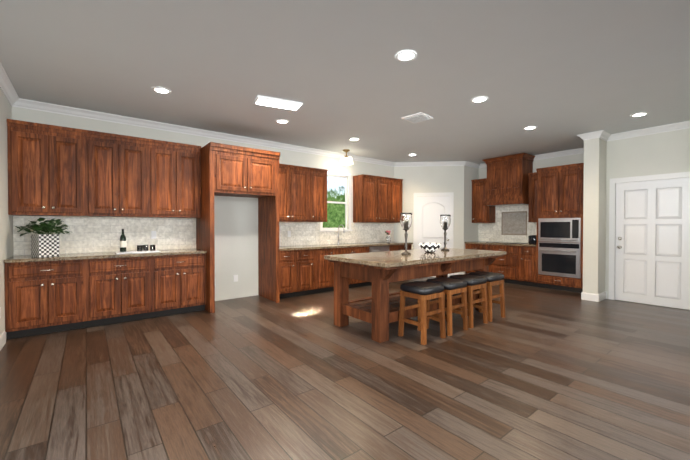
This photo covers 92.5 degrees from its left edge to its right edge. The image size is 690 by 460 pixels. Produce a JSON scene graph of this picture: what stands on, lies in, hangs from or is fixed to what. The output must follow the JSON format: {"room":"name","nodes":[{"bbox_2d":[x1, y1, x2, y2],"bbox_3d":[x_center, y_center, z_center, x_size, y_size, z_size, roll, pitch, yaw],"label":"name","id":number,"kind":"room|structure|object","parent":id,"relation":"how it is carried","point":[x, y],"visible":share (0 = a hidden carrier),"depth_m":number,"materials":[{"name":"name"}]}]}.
{"room":"kitchen","nodes":[
{"label":"kitchen","id":0,"kind":"room"},
{"bbox_2d":[0,89,12,338],"bbox_3d":[-3.250,-0.189,2.845,0.150,2.900,3.550,-1,1,-38],"label":"wall","id":1,"kind":"structure","parent":0,"point":[6,235],"depth_m":3.72,"materials":[{"name":"paint"}]},
{"bbox_2d":[0,331,5,350],"bbox_3d":[-2.935,1.199,2.594,0.016,0.130,2.740,-1,1,-38],"label":"baseboard","id":2,"kind":"structure","parent":1,"relation":"attached to","point":[3,336],"depth_m":3.54,"materials":[{"name":"white wood"}]},
{"bbox_2d":[12,107,393,300],"bbox_3d":[-1.481,-0.230,6.387,7.000,2.900,0.150,-1,1,-38],"label":"wall","id":3,"kind":"structure","parent":0,"point":[236,232],"depth_m":5.89,"materials":[{"name":"paint"}]},
{"bbox_2d":[7,119,86,215],"bbox_3d":[-3.796,-0.728,4.249,0.720,1.087,0.349,-1,1,-38],"label":"upper cabinet","id":4,"kind":"object","parent":3,"relation":"attached to","point":[53,170],"depth_m":4.10,"materials":[{"name":"brown wood"}]},
{"bbox_2d":[13,216,195,254],"bbox_3d":[-3.335,0.062,4.837,2.160,0.502,0.011,-1,1,-38],"label":"tile backsplash","id":5,"kind":"structure","parent":3,"relation":"attached to","point":[93,234],"depth_m":4.78,"materials":[{"name":"tile"}]},
{"bbox_2d":[151,231,155,238],"bbox_3d":[-2.960,0.075,5.116,0.070,0.120,0.008,-1,1,-38],"label":"light switch","id":6,"kind":"object","parent":5,"relation":"attached to","point":[153,234],"visible":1,"depth_m":5.11,"materials":[{"name":"white plastic"}]},
{"bbox_2d":[87,131,150,216],"bbox_3d":[-3.229,-0.733,4.692,0.720,1.087,0.349,-1,1,-38],"label":"upper cabinet","id":7,"kind":"object","parent":3,"relation":"attached to","point":[118,167],"depth_m":4.56,"materials":[{"name":"brown wood"}]},
{"bbox_2d":[151,139,200,217],"bbox_3d":[-2.662,-0.738,5.136,0.720,1.087,0.349,-1,1,-38],"label":"upper cabinet","id":8,"kind":"object","parent":3,"relation":"attached to","point":[175,168],"depth_m":5.00,"materials":[{"name":"brown wood"}]},
{"bbox_2d":[233,275,237,281],"bbox_3d":[-1.959,0.865,5.923,0.080,0.120,0.011,-1,1,-38],"label":"electrical outlet plate","id":9,"kind":"object","parent":3,"relation":"attached to","point":[235,278],"visible":0.54,"depth_m":5.90,"materials":[{"name":"white plastic"}]},
{"bbox_2d":[279,163,310,221],"bbox_3d":[-1.136,-0.681,6.330,0.860,1.042,0.349,-1,1,-38],"label":"upper cabinet","id":10,"kind":"object","parent":3,"relation":"attached to","point":[302,194],"depth_m":6.26,"materials":[{"name":"brown wood"}]},
{"bbox_2d":[311,168,326,221],"bbox_3d":[-0.628,-0.685,6.727,0.430,1.042,0.349,-1,1,-38],"label":"upper cabinet","id":11,"kind":"object","parent":3,"relation":"attached to","point":[318,176],"depth_m":6.59,"materials":[{"name":"brown wood"}]},
{"bbox_2d":[319,171,352,231],"bbox_3d":[-0.229,-0.626,7.314,0.880,1.310,0.175,-1,1,-38],"label":"kitchen window","id":12,"kind":"structure","parent":3,"relation":"in","point":[336,201],"depth_m":7.45,"materials":[{"name":"white"}]},
{"bbox_2d":[279,222,393,245],"bbox_3d":[-0.169,0.068,7.313,3.585,0.472,0.011,-1,1,-38],"label":"tile backsplash","id":13,"kind":"structure","parent":3,"relation":"attached to","point":[305,233],"depth_m":7.16,"materials":[{"name":"tile"}]},
{"bbox_2d":[0,63,689,168],"bbox_3d":[0.999,-1.609,4.685,8.830,0.098,5.560,-1,1,-38],"label":"crown molding","id":14,"kind":"structure","parent":3,"relation":"attached to","point":[9,92],"depth_m":5.49,"materials":[{"name":"white"}]},
{"bbox_2d":[353,174,392,221],"bbox_3d":[0.632,-0.697,7.713,0.870,1.042,0.349,-1,1,-38],"label":"upper cabinet","id":15,"kind":"object","parent":3,"relation":"attached to","point":[377,199],"depth_m":7.53,"materials":[{"name":"brown wood"}]},
{"bbox_2d":[393,178,402,221],"bbox_3d":[1.144,-0.701,8.113,0.430,1.042,0.349,-1,1,-38],"label":"upper cabinet","id":16,"kind":"object","parent":3,"relation":"attached to","point":[397,183],"depth_m":7.99,"materials":[{"name":"brown wood"}]},
{"bbox_2d":[0,277,689,459],"bbox_3d":[0.545,1.316,2.435,13.300,0.100,9.400,-1,1,-38],"label":"floor","id":17,"kind":"structure","parent":0,"point":[538,373],"depth_m":2.69,"materials":[{"name":"brown wood"}]},
{"bbox_2d":[4,259,87,338],"bbox_3d":[-3.713,0.806,4.161,0.720,0.880,0.620,-1,1,-38],"label":"base cabinet","id":18,"kind":"object","parent":17,"relation":"on","point":[43,297],"depth_m":3.91,"materials":[{"name":"brown wood"}]},
{"bbox_2d":[88,256,151,326],"bbox_3d":[-3.146,0.801,4.604,0.720,0.880,0.620,-1,1,-38],"label":"base cabinet","id":19,"kind":"object","parent":17,"relation":"on","point":[119,289],"depth_m":4.36,"materials":[{"name":"brown wood"}]},
{"bbox_2d":[152,253,205,317],"bbox_3d":[-2.579,0.796,5.048,0.720,0.880,0.620,-1,1,-38],"label":"base cabinet","id":20,"kind":"object","parent":17,"relation":"on","point":[178,281],"depth_m":4.79,"materials":[{"name":"brown wood"}]},
{"bbox_2d":[4,249,206,262],"bbox_3d":[-3.138,0.339,4.588,2.160,0.040,0.644,-1,1,-38],"label":"countertop","id":21,"kind":"structure","parent":20,"relation":"on","point":[60,257],"depth_m":4.29,"materials":[{"name":"beige stone"}]},
{"bbox_2d":[15,218,69,256],"bbox_3d":[-3.693,0.086,4.061,0.529,0.473,0.537,0,1,27],"label":"potted plant","id":22,"kind":"object","parent":21,"relation":"on","point":[43,244],"visible":1,"depth_m":4.00,"materials":[{"name":"green plant"}]},
{"bbox_2d":[115,245,160,253],"bbox_3d":[-2.934,0.265,4.679,0.520,0.100,0.320,-1,1,-38],"label":"tray","id":23,"kind":"object","parent":21,"relation":"on","point":[142,248],"visible":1,"depth_m":4.64,"materials":[{"name":"silver metal"}]},
{"bbox_2d":[120,229,125,251],"bbox_3d":[-3.098,0.144,4.612,0.077,0.315,0.077,-1,1,-38],"label":"wine bottle","id":24,"kind":"object","parent":23,"relation":"on","point":[122,242],"visible":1,"depth_m":4.58,"materials":[{"name":"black glass"}]},
{"bbox_2d":[196,142,279,312],"bbox_3d":[-1.778,-0.035,5.527,1.130,2.530,0.835,-1,1,-38],"label":"tall cabinet","id":25,"kind":"object","parent":17,"relation":"on","point":[232,170],"visible":0.98,"depth_m":5.26,"materials":[{"name":"brown wood"}]},
{"bbox_2d":[279,250,298,298],"bbox_3d":[-1.234,0.793,6.099,0.400,0.860,0.620,-1,1,-38],"label":"base cabinet","id":26,"kind":"object","parent":17,"relation":"on","point":[288,260],"depth_m":5.91,"materials":[{"name":"brown wood"}]},
{"bbox_2d":[299,249,314,295],"bbox_3d":[-0.919,0.790,6.346,0.400,0.860,0.620,-1,1,-38],"label":"base cabinet","id":27,"kind":"object","parent":17,"relation":"on","point":[306,272],"depth_m":6.14,"materials":[{"name":"brown wood"}]},
{"bbox_2d":[315,248,334,292],"bbox_3d":[-0.588,0.787,6.604,0.440,0.860,0.620,-1,1,-38],"label":"base cabinet","id":28,"kind":"object","parent":17,"relation":"on","point":[324,270],"depth_m":6.37,"materials":[{"name":"brown wood"}]},
{"bbox_2d":[335,246,370,287],"bbox_3d":[-0.041,0.782,7.033,0.950,0.860,0.620,-1,1,-38],"label":"base cabinet","id":29,"kind":"object","parent":17,"relation":"on","point":[353,283],"depth_m":6.88,"materials":[{"name":"brown wood"}]},
{"bbox_2d":[371,245,390,284],"bbox_3d":[0.574,0.777,7.513,0.610,0.860,0.620,-1,1,-38],"label":"dishwasher","id":30,"kind":"object","parent":17,"relation":"on","point":[373,248],"depth_m":7.27,"materials":[{"name":"silver metal"}]},
{"bbox_2d":[391,244,411,250],"bbox_3d":[1.117,0.772,7.938,0.770,0.860,0.620,-1,1,-38],"label":"base cabinet","id":31,"kind":"object","parent":17,"relation":"on","point":[393,247],"depth_m":7.66,"materials":[{"name":"brown wood"}]},
{"bbox_2d":[279,242,412,250],"bbox_3d":[0.022,0.330,7.060,3.570,0.040,0.644,-1,1,-38],"label":"countertop","id":32,"kind":"structure","parent":31,"relation":"on","point":[306,247],"depth_m":6.70,"materials":[{"name":"beige stone"}]},
{"bbox_2d":[337,225,344,243],"bbox_3d":[-0.062,0.094,7.162,0.122,0.428,0.239,-1,1,-38],"label":"faucet","id":33,"kind":"object","parent":32,"relation":"on","point":[338,233],"visible":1,"depth_m":7.20,"materials":[{"name":"silver metal"}]},
{"bbox_2d":[385,230,390,242],"bbox_3d":[1.005,0.152,7.756,0.129,0.294,0.167,-1,1,-38],"label":"flower vase","id":34,"kind":"object","parent":32,"relation":"on","point":[388,238],"visible":0.98,"depth_m":7.70,"materials":[{"name":"glass"}]},
{"bbox_2d":[328,255,502,342],"bbox_3d":[1.074,0.809,4.633,2.470,0.863,1.060,-1,1,-38],"label":"kitchen island","id":35,"kind":"object","parent":17,"relation":"on","point":[378,310],"visible":0.46,"depth_m":4.09,"materials":[{"name":"brown wood"}]},
{"bbox_2d":[324,248,505,267],"bbox_3d":[1.077,0.351,4.624,2.550,0.050,1.130,-1,1,-38],"label":"island countertop","id":36,"kind":"structure","parent":35,"relation":"on","point":[386,259],"depth_m":4.13,"materials":[{"name":"stone"}]},
{"bbox_2d":[400,213,411,254],"bbox_3d":[0.818,0.050,4.424,0.158,0.555,0.160,-1,1,-38],"label":"candle holder","id":37,"kind":"object","parent":36,"relation":"on","point":[406,220],"visible":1,"depth_m":4.38,"materials":[{"name":"grey metal"}]},
{"bbox_2d":[419,243,441,252],"bbox_3d":[1.235,0.258,4.803,0.330,0.130,0.330,-1,1,-38],"label":"bowl","id":38,"kind":"object","parent":36,"relation":"on","point":[430,247],"visible":1,"depth_m":4.71,"materials":[{"name":"ceramic"}]},
{"bbox_2d":[440,215,450,250],"bbox_3d":[1.562,0.041,5.145,0.158,0.555,0.160,-1,1,-38],"label":"candle holder","id":39,"kind":"object","parent":36,"relation":"on","point":[445,221],"visible":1,"depth_m":5.10,"materials":[{"name":"grey metal"}]},
{"bbox_2d":[398,281,445,344],"bbox_3d":[0.898,0.940,3.862,0.388,0.620,0.388,-1,1,-37],"label":"stool","id":40,"kind":"object","parent":17,"relation":"on","point":[422,292],"visible":1,"depth_m":3.80,"materials":[{"name":"brown wood"}]},
{"bbox_2d":[426,277,467,335],"bbox_3d":[1.268,0.936,4.152,0.388,0.620,0.388,-1,1,-38],"label":"stool","id":41,"kind":"object","parent":17,"relation":"on","point":[452,286],"visible":0.71,"depth_m":4.05,"materials":[{"name":"brown wood"}]},
{"bbox_2d":[446,274,487,328],"bbox_3d":[1.638,0.933,4.441,0.388,0.620,0.388,0,1,-37],"label":"stool","id":42,"kind":"object","parent":17,"relation":"on","point":[474,282],"visible":0.58,"depth_m":4.33,"materials":[{"name":"brown wood"}]},
{"bbox_2d":[467,271,504,321],"bbox_3d":[2.009,0.929,4.731,0.388,0.620,0.388,0,1,-36],"label":"stool","id":43,"kind":"object","parent":17,"relation":"on","point":[493,279],"visible":0.69,"depth_m":4.62,"materials":[{"name":"brown wood"}]},
{"bbox_2d":[465,243,537,286],"bbox_3d":[3.751,0.773,7.812,0.670,0.860,1.660,-1,1,-38],"label":"base cabinet","id":44,"kind":"object","parent":17,"relation":"on","point":[515,265],"visible":0.54,"depth_m":7.33,"materials":[{"name":"brown wood"}]},
{"bbox_2d":[465,241,535,246],"bbox_3d":[3.756,0.321,7.811,0.654,0.040,1.660,-1,1,-38],"label":"countertop","id":45,"kind":"structure","parent":44,"relation":"on","point":[484,242],"depth_m":7.58,"materials":[{"name":"beige stone"}]},
{"bbox_2d":[486,242,524,243],"bbox_3d":[3.802,0.297,7.738,0.520,0.010,0.760,-1,1,-38],"label":"cooktop","id":46,"kind":"object","parent":45,"relation":"in","point":[507,242],"visible":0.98,"depth_m":7.75,"materials":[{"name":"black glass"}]},
{"bbox_2d":[528,235,536,243],"bbox_3d":[4.142,0.212,7.217,0.305,0.192,0.170,-1,1,-38],"label":"toaster","id":47,"kind":"object","parent":45,"relation":"on","point":[532,239],"visible":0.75,"depth_m":7.13,"materials":[{"name":"black plastic"}]},
{"bbox_2d":[536,163,583,292],"bbox_3d":[4.511,-0.035,6.804,0.702,2.500,0.840,-1,1,-38],"label":"tall cabinet","id":48,"kind":"object","parent":17,"relation":"on","point":[559,254],"visible":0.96,"depth_m":6.60,"materials":[{"name":"brown wood"}]},
{"bbox_2d":[581,292,594,299],"bbox_3d":[4.428,1.159,6.026,0.636,0.130,0.016,-1,1,-38],"label":"baseboard","id":49,"kind":"structure","parent":17,"relation":"on","point":[584,295],"depth_m":5.79,"materials":[{"name":"white"}]},
{"bbox_2d":[0,0,689,163],"bbox_3d":[0.545,-1.683,2.400,13.300,0.100,9.400,-1,1,-38],"label":"ceiling","id":50,"kind":"structure","parent":0,"point":[561,75],"depth_m":3.34,"materials":[{"name":"paint"}]},
{"bbox_2d":[152,86,170,93],"bbox_3d":[-2.164,-1.645,3.900,0.205,0.010,0.205,1,1,43],"label":"recessed light","id":51,"kind":"object","parent":50,"relation":"in","point":[161,90],"depth_m":3.90,"materials":[{"name":"white"}]},
{"bbox_2d":[254,95,302,110],"bbox_3d":[-0.864,-1.638,4.282,0.580,0.034,0.240,0,1,-26],"label":"recessed light","id":52,"kind":"object","parent":50,"relation":"in","point":[276,102],"visible":1,"depth_m":4.23,"materials":[{"name":"white"}]},
{"bbox_2d":[275,119,288,123],"bbox_3d":[-0.961,-1.659,5.056,0.205,0.010,0.205,0,1,28],"label":"recessed light","id":53,"kind":"object","parent":50,"relation":"in","point":[281,121],"depth_m":5.06,"materials":[{"name":"white"}]},
{"bbox_2d":[340,149,352,165],"bbox_3d":[0.018,-1.537,6.960,0.266,0.300,0.276,-1,1,-38],"label":"semi-flush ceiling light","id":54,"kind":"object","parent":50,"relation":"attached to","point":[346,161],"visible":1,"depth_m":6.90,"materials":[{"name":"white glass"}]},
{"bbox_2d":[395,50,416,61],"bbox_3d":[0.574,-1.636,3.109,0.205,0.010,0.205,1,1,43],"label":"recessed light","id":55,"kind":"object","parent":50,"relation":"in","point":[405,55],"depth_m":3.10,"materials":[{"name":"white"}]},
{"bbox_2d":[401,112,432,123],"bbox_3d":[1.070,-1.651,4.893,0.340,0.022,0.340,1,1,44],"label":"ceiling vent","id":56,"kind":"object","parent":50,"relation":"in","point":[417,117],"visible":0.98,"depth_m":4.86,"materials":[{"name":"white metal"}]},
{"bbox_2d":[471,96,487,102],"bbox_3d":[1.703,-1.649,4.182,0.205,0.010,0.205,1,1,43],"label":"recessed light","id":57,"kind":"object","parent":50,"relation":"in","point":[480,99],"depth_m":4.18,"materials":[{"name":"white"}]},
{"bbox_2d":[523,126,536,129],"bbox_3d":[3.019,-1.663,5.389,0.205,0.010,0.205,0,1,13],"label":"recessed light","id":58,"kind":"object","parent":50,"relation":"in","point":[529,127],"depth_m":5.40,"materials":[{"name":"white"}]},
{"bbox_2d":[630,112,648,116],"bbox_3d":[4.230,-1.655,4.749,0.205,0.010,0.205,-1,1,-44],"label":"recessed light","id":59,"kind":"object","parent":50,"relation":"in","point":[640,114],"depth_m":4.74,"materials":[{"name":"white"}]},
{"bbox_2d":[394,166,463,274],"bbox_3d":[2.113,-0.254,8.409,1.733,2.900,0.150,0,1,6],"label":"wall","id":60,"kind":"structure","parent":0,"point":[431,179],"depth_m":8.31,"materials":[{"name":"paint"}]},
{"bbox_2d":[413,192,453,275],"bbox_3d":[2.222,0.130,8.312,0.980,2.135,0.028,0,1,6],"label":"door frame","id":61,"kind":"structure","parent":60,"relation":"attached to","point":[451,194],"depth_m":8.28,"materials":[{"name":"white wood"}]},
{"bbox_2d":[417,196,449,276],"bbox_3d":[2.218,0.172,8.276,0.810,2.028,0.097,0,1,6],"label":"pantry door","id":62,"kind":"structure","parent":60,"relation":"in","point":[431,210],"depth_m":8.30,"materials":[{"name":"white wood"}]},
{"bbox_2d":[464,166,478,273],"bbox_3d":[3.248,-0.256,8.562,0.830,2.900,0.150,-1,1,-38],"label":"wall","id":63,"kind":"structure","parent":0,"point":[470,227],"depth_m":8.38,"materials":[{"name":"paint"}]},
{"bbox_2d":[479,153,583,241],"bbox_3d":[4.341,-0.246,7.716,0.150,2.900,2.830,-1,1,-38],"label":"wall","id":64,"kind":"structure","parent":0,"point":[562,160],"depth_m":7.27,"materials":[{"name":"paint"}]},
{"bbox_2d":[471,178,495,222],"bbox_3d":[3.491,-0.728,8.358,0.385,1.090,0.453,-1,1,-38],"label":"upper cabinet","id":65,"kind":"object","parent":64,"relation":"attached to","point":[481,213],"visible":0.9,"depth_m":8.25,"materials":[{"name":"brown wood"}]},
{"bbox_2d":[478,205,536,242],"bbox_3d":[4.012,-0.152,8.005,0.011,0.895,1.660,-1,1,-38],"label":"tile backsplash","id":66,"kind":"structure","parent":64,"relation":"attached to","point":[489,232],"depth_m":8.19,"materials":[{"name":"tile"}]},
{"bbox_2d":[501,211,526,234],"bbox_3d":[4.056,-0.161,7.932,0.010,0.565,0.600,-1,1,-38],"label":"wall tiles","id":67,"kind":"structure","parent":66,"relation":"attached to","point":[514,223],"depth_m":7.92,"materials":[{"name":"grey tile"}]},
{"bbox_2d":[483,153,534,205],"bbox_3d":[3.826,-1.130,7.741,0.609,1.102,0.980,-1,1,-38],"label":"range hood","id":68,"kind":"object","parent":64,"relation":"attached to","point":[507,180],"visible":0.94,"depth_m":7.51,"materials":[{"name":"brown wood"}]},
{"bbox_2d":[528,172,536,221],"bbox_3d":[4.287,-0.716,7.341,0.385,1.090,0.281,-1,1,-38],"label":"upper cabinet","id":69,"kind":"object","parent":64,"relation":"attached to","point":[532,211],"visible":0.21,"depth_m":7.28,"materials":[{"name":"brown wood"}]},
{"bbox_2d":[583,138,606,293],"bbox_3d":[4.798,-0.227,6.150,1.360,2.900,0.220,-1,1,-38],"label":"wall column","id":70,"kind":"structure","parent":0,"point":[594,220],"depth_m":5.74,"materials":[{"name":"paint"}]},
{"bbox_2d":[605,128,689,309],"bbox_3d":[5.133,-0.219,5.422,0.150,2.900,1.360,-1,1,-38],"label":"wall","id":71,"kind":"structure","parent":0,"point":[660,153],"depth_m":5.49,"materials":[{"name":"paint"}]},
{"bbox_2d":[597,291,606,301],"bbox_3d":[4.495,1.162,5.777,0.436,0.130,0.020,-1,1,-38],"label":"baseboard","id":72,"kind":"structure","parent":71,"relation":"attached to","point":[599,297],"depth_m":5.75,"materials":[{"name":"white wood"}]},
{"bbox_2d":[608,172,689,299],"bbox_3d":[5.027,0.166,5.413,0.030,2.130,1.120,-1,1,-38],"label":"door frame","id":73,"kind":"structure","parent":71,"relation":"attached to","point":[612,204],"depth_m":5.79,"materials":[{"name":"white wood"}]},
{"bbox_2d":[615,177,689,309],"bbox_3d":[4.999,0.206,5.390,0.100,2.028,0.942,-1,1,-38],"label":"entry door","id":74,"kind":"structure","parent":71,"relation":"in","point":[652,255],"depth_m":5.39,"materials":[{"name":"white wood"}]}
]}

